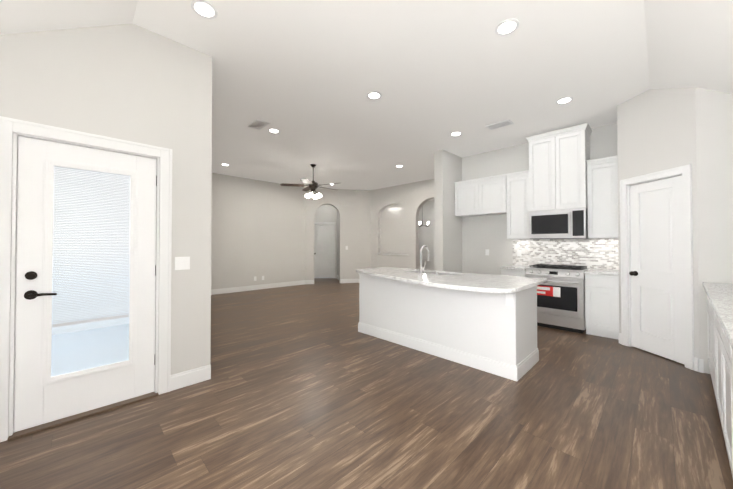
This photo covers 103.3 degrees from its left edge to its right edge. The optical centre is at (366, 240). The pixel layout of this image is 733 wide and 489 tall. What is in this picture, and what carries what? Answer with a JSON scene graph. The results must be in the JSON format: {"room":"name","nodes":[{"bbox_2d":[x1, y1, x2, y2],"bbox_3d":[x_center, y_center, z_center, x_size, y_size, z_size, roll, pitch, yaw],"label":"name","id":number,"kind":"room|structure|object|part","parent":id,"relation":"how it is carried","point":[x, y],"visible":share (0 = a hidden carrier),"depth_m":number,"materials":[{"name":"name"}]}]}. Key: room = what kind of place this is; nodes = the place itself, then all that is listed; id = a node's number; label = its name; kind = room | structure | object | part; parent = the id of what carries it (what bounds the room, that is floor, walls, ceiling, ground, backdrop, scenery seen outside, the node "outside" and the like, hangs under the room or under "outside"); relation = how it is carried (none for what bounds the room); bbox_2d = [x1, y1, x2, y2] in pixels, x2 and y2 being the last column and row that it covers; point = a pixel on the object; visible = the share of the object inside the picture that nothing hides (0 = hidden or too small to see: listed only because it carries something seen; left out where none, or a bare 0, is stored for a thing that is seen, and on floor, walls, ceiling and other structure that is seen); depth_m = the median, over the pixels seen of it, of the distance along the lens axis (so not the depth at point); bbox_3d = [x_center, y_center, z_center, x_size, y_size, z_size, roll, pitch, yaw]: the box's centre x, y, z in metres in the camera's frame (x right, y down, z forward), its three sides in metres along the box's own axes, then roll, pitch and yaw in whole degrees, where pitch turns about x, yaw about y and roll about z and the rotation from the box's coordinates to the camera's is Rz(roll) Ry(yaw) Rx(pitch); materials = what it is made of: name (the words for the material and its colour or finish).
{"room":"kitchen","nodes":[
{"label":"kitchen","id":0,"kind":"room"},
{"bbox_2d":[0,23,211,435],"bbox_3d":[-2.268,-0.240,2.160,2.000,3.120,0.150,1,-1,-45],"label":"wall","id":1,"kind":"structure","parent":0,"point":[132,82],"depth_m":2.47,"materials":[{"name":"beige paint"}]},
{"bbox_2d":[14,136,156,431],"bbox_3d":[-2.100,0.294,2.243,0.786,2.017,0.106,1,-1,-45],"label":"patio door","id":2,"kind":"structure","parent":1,"relation":"in","point":[42,395],"depth_m":2.16,"materials":[{"name":"white wood"}]},
{"bbox_3d":[-2.073,0.251,2.241,0.750,1.640,0.064,1,-1,-45],"label":"handle","id":3,"kind":"part","parent":2,"relation":"part of","materials":[{"name":"black metal"}]},
{"bbox_3d":[-2.127,0.221,2.260,0.486,1.570,0.024,1,-1,-45],"label":"glass","id":4,"kind":"part","parent":2,"relation":"part of","materials":[{"name":"glass"}]},
{"bbox_2d":[52,166,130,334],"bbox_3d":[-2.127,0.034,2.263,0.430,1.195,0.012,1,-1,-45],"label":"door blinds","id":5,"kind":"object","parent":2,"relation":"attached to","point":[56,217],"visible":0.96,"depth_m":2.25,"materials":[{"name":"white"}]},
{"bbox_2d":[0,116,171,441],"bbox_3d":[-2.129,0.255,2.266,0.990,2.133,0.185,1,-1,-45],"label":"door frame","id":6,"kind":"structure","parent":1,"relation":"attached to","point":[9,182],"depth_m":2.06,"materials":[{"name":"white wood"}]},
{"bbox_2d":[175,257,189,269],"bbox_3d":[-1.670,0.206,2.631,0.118,0.118,0.008,1,-1,-45],"label":"light switch","id":7,"kind":"object","parent":1,"relation":"attached to","point":[182,263],"visible":1,"depth_m":2.63,"materials":[{"name":"white plastic"}]},
{"bbox_2d":[170,365,210,390],"bbox_3d":[-1.616,1.259,2.670,0.330,0.135,0.013,1,-1,-45],"label":"baseboard","id":8,"kind":"structure","parent":1,"relation":"attached to","point":[188,377],"depth_m":2.66,"materials":[{"name":"white wood"}]},
{"bbox_2d":[211,173,304,289],"bbox_3d":[-3.605,-0.170,7.862,4.400,3.120,0.150,1,-1,-45],"label":"wall","id":9,"kind":"structure","parent":0,"point":[258,229],"depth_m":8.21,"materials":[{"name":"beige paint"}]},
{"bbox_2d":[314,205,336,277],"bbox_3d":[-1.629,-0.131,11.043,1.200,3.120,0.100,0,-1,-13],"label":"wall","id":10,"kind":"structure","parent":0,"point":[325,213],"depth_m":11.05,"materials":[{"name":"beige paint"}]},
{"bbox_2d":[314,225,332,277],"bbox_3d":[-1.646,0.406,11.021,0.642,2.020,0.417,1,-1,-45],"label":"hall door","id":11,"kind":"structure","parent":10,"relation":"in","point":[323,251],"depth_m":11.01,"materials":[{"name":"white wood"}]},
{"bbox_2d":[314,222,335,277],"bbox_3d":[-1.646,0.366,11.020,0.920,2.125,0.124,0,-1,-13],"label":"door frame","id":12,"kind":"structure","parent":10,"relation":"attached to","point":[328,223],"depth_m":11.05,"materials":[{"name":"white wood"}]},
{"bbox_2d":[305,188,370,282],"bbox_3d":[-0.948,-0.148,9.705,2.178,3.120,0.230,0,-1,-13],"label":"wall","id":13,"kind":"structure","parent":0,"point":[353,208],"depth_m":9.67,"materials":[{"name":"beige paint"}]},
{"bbox_2d":[300,280,313,283],"bbox_3d":[-1.957,1.351,10.238,0.693,0.135,1.103,1,-1,-45],"label":"baseboard","id":14,"kind":"structure","parent":13,"relation":"attached to","point":[307,281],"depth_m":9.35,"materials":[{"name":"white wood"}]},
{"bbox_2d":[340,279,358,282],"bbox_3d":[-0.376,1.344,9.683,0.859,0.135,0.560,1,-1,-45],"label":"baseboard","id":15,"kind":"structure","parent":13,"relation":"attached to","point":[341,280],"depth_m":9.64,"materials":[{"name":"white wood"}]},
{"bbox_2d":[337,211,338,275],"bbox_3d":[-0.947,-0.138,10.520,0.100,3.120,1.420,0,-1,-13],"label":"wall","id":16,"kind":"structure","parent":0,"point":[337,243],"depth_m":10.92,"materials":[{"name":"beige paint"}]},
{"bbox_2d":[0,278,732,488],"bbox_3d":[-0.843,1.417,6.037,14.700,0.100,13.100,1,-1,-45],"label":"floor","id":17,"kind":"structure","parent":0,"point":[307,386],"depth_m":2.10,"materials":[{"name":"brown wood"}]},
{"bbox_2d":[358,277,538,380],"bbox_3d":[0.901,0.903,3.767,0.718,0.872,2.200,1,-1,-45],"label":"kitchen island","id":18,"kind":"object","parent":17,"relation":"on","point":[486,322],"depth_m":3.18,"materials":[{"name":"paint"}]},
{"bbox_2d":[356,267,546,296],"bbox_3d":[0.738,0.446,3.612,1.200,0.040,2.360,1,-1,-45],"label":"island countertop","id":19,"kind":"structure","parent":18,"relation":"on","point":[470,282],"depth_m":3.13,"materials":[{"name":"white stone"}]},
{"bbox_2d":[420,245,429,272],"bbox_3d":[0.767,0.251,3.746,0.221,0.353,0.108,1,-1,-45],"label":"faucet","id":20,"kind":"object","parent":19,"relation":"on","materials":[{"name":"silver metal"}]},
{"bbox_2d":[501,271,525,276],"bbox_3d":[2.642,0.920,5.025,0.592,0.872,0.384,1,-1,-45],"label":"base cabinet","id":21,"kind":"object","parent":17,"relation":"on","point":[505,273],"depth_m":4.80,"materials":[{"name":"white wood"}]},
{"bbox_2d":[500,263,525,270],"bbox_3d":[2.630,0.463,5.020,0.633,0.039,0.391,1,-1,-45],"label":"countertop","id":22,"kind":"structure","parent":21,"relation":"on","point":[516,266],"depth_m":4.87,"materials":[{"name":"white stone"}]},
{"bbox_2d":[525,264,590,332],"bbox_3d":[3.019,0.876,4.584,0.657,0.948,0.762,1,-1,-45],"label":"range","id":23,"kind":"object","parent":17,"relation":"on","point":[561,299],"visible":0.92,"depth_m":4.34,"materials":[{"name":"silver metal"}]},
{"bbox_2d":[585,275,618,339],"bbox_3d":[3.452,0.909,4.203,0.592,0.872,0.377,1,-1,-45],"label":"base cabinet","id":24,"kind":"object","parent":17,"relation":"on","point":[601,291],"depth_m":4.00,"materials":[{"name":"white wood"}]},
{"bbox_2d":[584,267,618,274],"bbox_3d":[3.440,0.453,4.199,0.633,0.039,0.380,1,-1,-45],"label":"countertop","id":25,"kind":"structure","parent":24,"relation":"on","point":[594,270],"depth_m":4.04,"materials":[{"name":"white stone"}]},
{"bbox_2d":[707,298,713,387],"bbox_3d":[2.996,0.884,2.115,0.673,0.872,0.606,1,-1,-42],"label":"base cabinet","id":26,"kind":"object","parent":17,"relation":"on","point":[711,368],"depth_m":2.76,"materials":[{"name":"white wood"}]},
{"bbox_2d":[710,310,717,406],"bbox_3d":[2.567,0.879,1.722,0.612,0.872,0.606,1,-1,-42],"label":"base cabinet","id":27,"kind":"object","parent":17,"relation":"on","point":[713,321],"depth_m":2.20,"materials":[{"name":"white wood"}]},
{"bbox_2d":[718,326,725,443],"bbox_3d":[2.205,0.875,1.390,0.612,0.872,0.606,1,-1,-42],"label":"base cabinet","id":28,"kind":"object","parent":17,"relation":"on","point":[721,337],"depth_m":1.81,"materials":[{"name":"white wood"}]},
{"bbox_2d":[726,346,732,477],"bbox_3d":[1.796,0.871,1.015,0.619,0.872,0.606,1,-1,-42],"label":"base cabinet","id":29,"kind":"object","parent":17,"relation":"on","point":[729,357],"depth_m":1.55,"materials":[{"name":"white wood"}]},
{"bbox_2d":[702,282,732,353],"bbox_3d":[2.573,0.423,1.750,2.791,0.039,0.632,1,-1,-42],"label":"countertop","id":30,"kind":"structure","parent":29,"relation":"on","point":[720,295],"depth_m":1.87,"materials":[{"name":"white stone"}]},
{"bbox_2d":[0,0,732,200],"bbox_3d":[-0.768,-1.179,5.992,14.700,1.308,13.314,1,-1,-45],"label":"ceiling","id":31,"kind":"structure","parent":0,"point":[305,77],"depth_m":2.95,"materials":[{"name":"paint"}]},
{"bbox_2d":[191,0,217,18],"bbox_3d":[-1.259,-1.795,2.253,0.184,0.007,0.184,1,-1,-45],"label":"recessed light","id":32,"kind":"object","parent":31,"relation":"in","point":[204,9],"visible":1,"depth_m":2.25,"materials":[{"name":"white plastic"}]},
{"bbox_2d":[248,119,269,129],"bbox_3d":[-1.647,-1.766,4.427,0.190,0.013,0.340,1,-1,-45],"label":"ceiling vent","id":33,"kind":"object","parent":31,"relation":"in","point":[258,124],"visible":1,"depth_m":4.40,"materials":[{"name":"white metal"}]},
{"bbox_2d":[268,128,279,132],"bbox_3d":[-1.489,-1.766,4.666,0.184,0.007,0.184,1,-1,-45],"label":"recessed light","id":34,"kind":"object","parent":31,"relation":"in","point":[272,130],"visible":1,"depth_m":4.65,"materials":[{"name":"white plastic"}]},
{"bbox_2d":[280,164,337,198],"bbox_3d":[-1.192,-1.357,6.720,1.342,0.774,1.390,1,-1,-45],"label":"fan","id":35,"kind":"object","parent":31,"relation":"hanging from","point":[313,185],"visible":1,"depth_m":6.61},
{"bbox_2d":[367,91,381,99],"bbox_3d":[0.094,-1.779,3.559,0.184,0.007,0.184,1,-1,-45],"label":"recessed light","id":36,"kind":"object","parent":31,"relation":"in","point":[373,95],"visible":1,"depth_m":3.55,"materials":[{"name":"white plastic"}]},
{"bbox_2d":[450,132,461,135],"bbox_3d":[1.482,-1.764,4.800,0.184,0.007,0.184,1,-1,-45],"label":"recessed light","id":37,"kind":"object","parent":31,"relation":"in","point":[455,133],"visible":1,"depth_m":4.79,"materials":[{"name":"white"}]},
{"bbox_2d":[486,119,512,129],"bbox_3d":[2.030,-1.765,4.428,0.190,0.013,0.340,1,-1,-45],"label":"ceiling vent","id":38,"kind":"object","parent":31,"relation":"in","point":[499,124],"visible":1,"depth_m":4.40,"materials":[{"name":"white metal"}]},
{"bbox_2d":[495,19,518,35],"bbox_3d":[1.182,-1.793,2.441,0.184,0.007,0.184,1,-1,-45],"label":"recessed light","id":39,"kind":"object","parent":31,"relation":"in","point":[506,27],"visible":1,"depth_m":2.44,"materials":[{"name":"white plastic"}]},
{"bbox_2d":[556,97,572,103],"bbox_3d":[2.513,-1.778,3.683,0.184,0.007,0.184,1,-1,-45],"label":"recessed light","id":40,"kind":"object","parent":31,"relation":"in","point":[564,100],"visible":1,"depth_m":3.67,"materials":[{"name":"white plastic"}]},
{"bbox_2d":[380,204,407,253],"bbox_3d":[0.910,-0.373,9.240,0.042,1.680,1.330,1,-1,-45],"label":"wall","id":41,"kind":"structure","parent":0,"point":[393,228],"depth_m":9.23,"materials":[{"name":"beige paint"}]},
{"bbox_2d":[371,179,433,268],"bbox_3d":[1.520,-0.162,8.539,0.150,3.120,3.780,1,-1,-45],"label":"wall","id":42,"kind":"structure","parent":0,"point":[412,198],"depth_m":8.84,"materials":[{"name":"beige paint"}]},
{"bbox_2d":[419,200,433,269],"bbox_3d":[3.485,-0.127,11.388,0.150,3.120,5.680,1,-1,-45],"label":"wall","id":43,"kind":"structure","parent":0,"point":[426,234],"depth_m":12.22,"materials":[{"name":"beige paint"}]},
{"bbox_2d":[434,149,461,271],"bbox_3d":[1.674,-0.194,5.904,0.771,3.120,0.190,1,-1,-45],"label":"wall","id":44,"kind":"structure","parent":0,"point":[447,223],"depth_m":5.70,"materials":[{"name":"beige paint"}]},
{"bbox_2d":[462,123,617,274],"bbox_3d":[3.475,-0.209,4.731,0.150,3.120,4.010,1,-1,-45],"label":"wall","id":45,"kind":"structure","parent":0,"point":[480,234],"depth_m":5.63,"materials":[{"name":"beige paint"}]},
{"bbox_2d":[454,179,481,216],"bbox_3d":[2.099,-0.815,5.794,0.316,0.639,0.559,1,-1,-45],"label":"upper cabinet","id":46,"kind":"object","parent":45,"relation":"attached to","point":[468,196],"depth_m":5.68,"materials":[{"name":"white wood"}]},
{"bbox_2d":[482,175,505,214],"bbox_3d":[2.407,-0.819,5.482,0.316,0.639,0.558,1,-1,-45],"label":"upper cabinet","id":47,"kind":"object","parent":45,"relation":"attached to","point":[493,190],"depth_m":5.33,"materials":[{"name":"white wood"}]},
{"bbox_2d":[506,171,525,238],"bbox_3d":[2.718,-0.585,5.163,0.316,1.114,0.452,1,-1,-45],"label":"upper cabinet","id":48,"kind":"object","parent":45,"relation":"attached to","point":[515,184],"depth_m":5.05,"materials":[{"name":"white wood"}]},
{"bbox_2d":[526,131,561,206],"bbox_3d":[3.001,-1.077,4.817,0.407,1.196,0.441,1,-1,-45],"label":"upper cabinet","id":49,"kind":"object","parent":45,"relation":"attached to","point":[557,202],"depth_m":4.67,"materials":[{"name":"white wood"}]},
{"bbox_2d":[526,203,585,238],"bbox_3d":[3.111,-0.290,4.689,0.417,0.509,0.756,1,-1,-45],"label":"microwave","id":50,"kind":"object","parent":45,"relation":"attached to","point":[559,220],"depth_m":4.53,"materials":[{"name":"white metal"}]},
{"bbox_2d":[513,238,618,269],"bbox_3d":[3.255,0.261,4.832,0.010,0.584,1.538,1,-1,-45],"label":"backsplash","id":51,"kind":"structure","parent":45,"relation":"attached to","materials":[{"name":"tile"}]},
{"bbox_2d":[562,127,589,202],"bbox_3d":[3.227,-1.080,4.588,0.407,1.196,0.441,1,-1,-45],"label":"upper cabinet","id":52,"kind":"object","parent":45,"relation":"attached to","point":[576,141],"depth_m":4.39,"materials":[{"name":"white wood"}]},
{"bbox_2d":[586,159,617,238],"bbox_3d":[3.548,-0.595,4.321,0.316,1.114,0.373,1,-1,-45],"label":"upper cabinet","id":53,"kind":"object","parent":45,"relation":"attached to","point":[602,176],"depth_m":4.22,"materials":[{"name":"white wood"}]},
{"bbox_2d":[617,87,698,357],"bbox_3d":[3.389,-0.225,3.385,0.100,3.120,0.854,0,-1,-4],"label":"wall","id":54,"kind":"structure","parent":0,"point":[656,130],"depth_m":3.31,"materials":[{"name":"beige paint"}]},
{"bbox_2d":[620,164,693,369],"bbox_3d":[3.378,0.275,3.373,0.124,2.120,0.764,0,-1,-4],"label":"door frame","id":55,"kind":"structure","parent":54,"relation":"attached to","point":[685,171],"depth_m":3.11,"materials":[{"name":"white wood"}]},
{"bbox_2d":[629,175,684,364],"bbox_3d":[3.371,0.313,3.372,0.418,2.020,0.483,1,-1,-45],"label":"pantry door","id":56,"kind":"structure","parent":54,"relation":"in","point":[656,271],"depth_m":3.35,"materials":[{"name":"white wood"}]},
{"bbox_3d":[3.349,0.290,3.362,0.372,1.690,0.467,1,-1,-45],"label":"handle","id":57,"kind":"part","parent":56,"relation":"part of","materials":[{"name":"black metal"}]},
{"bbox_2d":[695,87,732,373],"bbox_3d":[3.640,-0.233,2.755,0.100,3.120,0.663,1,-1,-45],"label":"wall","id":58,"kind":"structure","parent":0,"point":[714,137],"depth_m":2.88,"materials":[{"name":"beige paint"}]},
{"label":"outside","id":59,"kind":"structure","parent":0,"visible":0},
{"bbox_2d":[51,324,128,376],"bbox_3d":[-4.623,1.333,2.565,4.440,0.024,3.740,1,-1,-45],"label":"floor","id":60,"kind":"structure","parent":59,"point":[90,348],"depth_m":3.58,"materials":[{"name":"white glass"}]}
]}

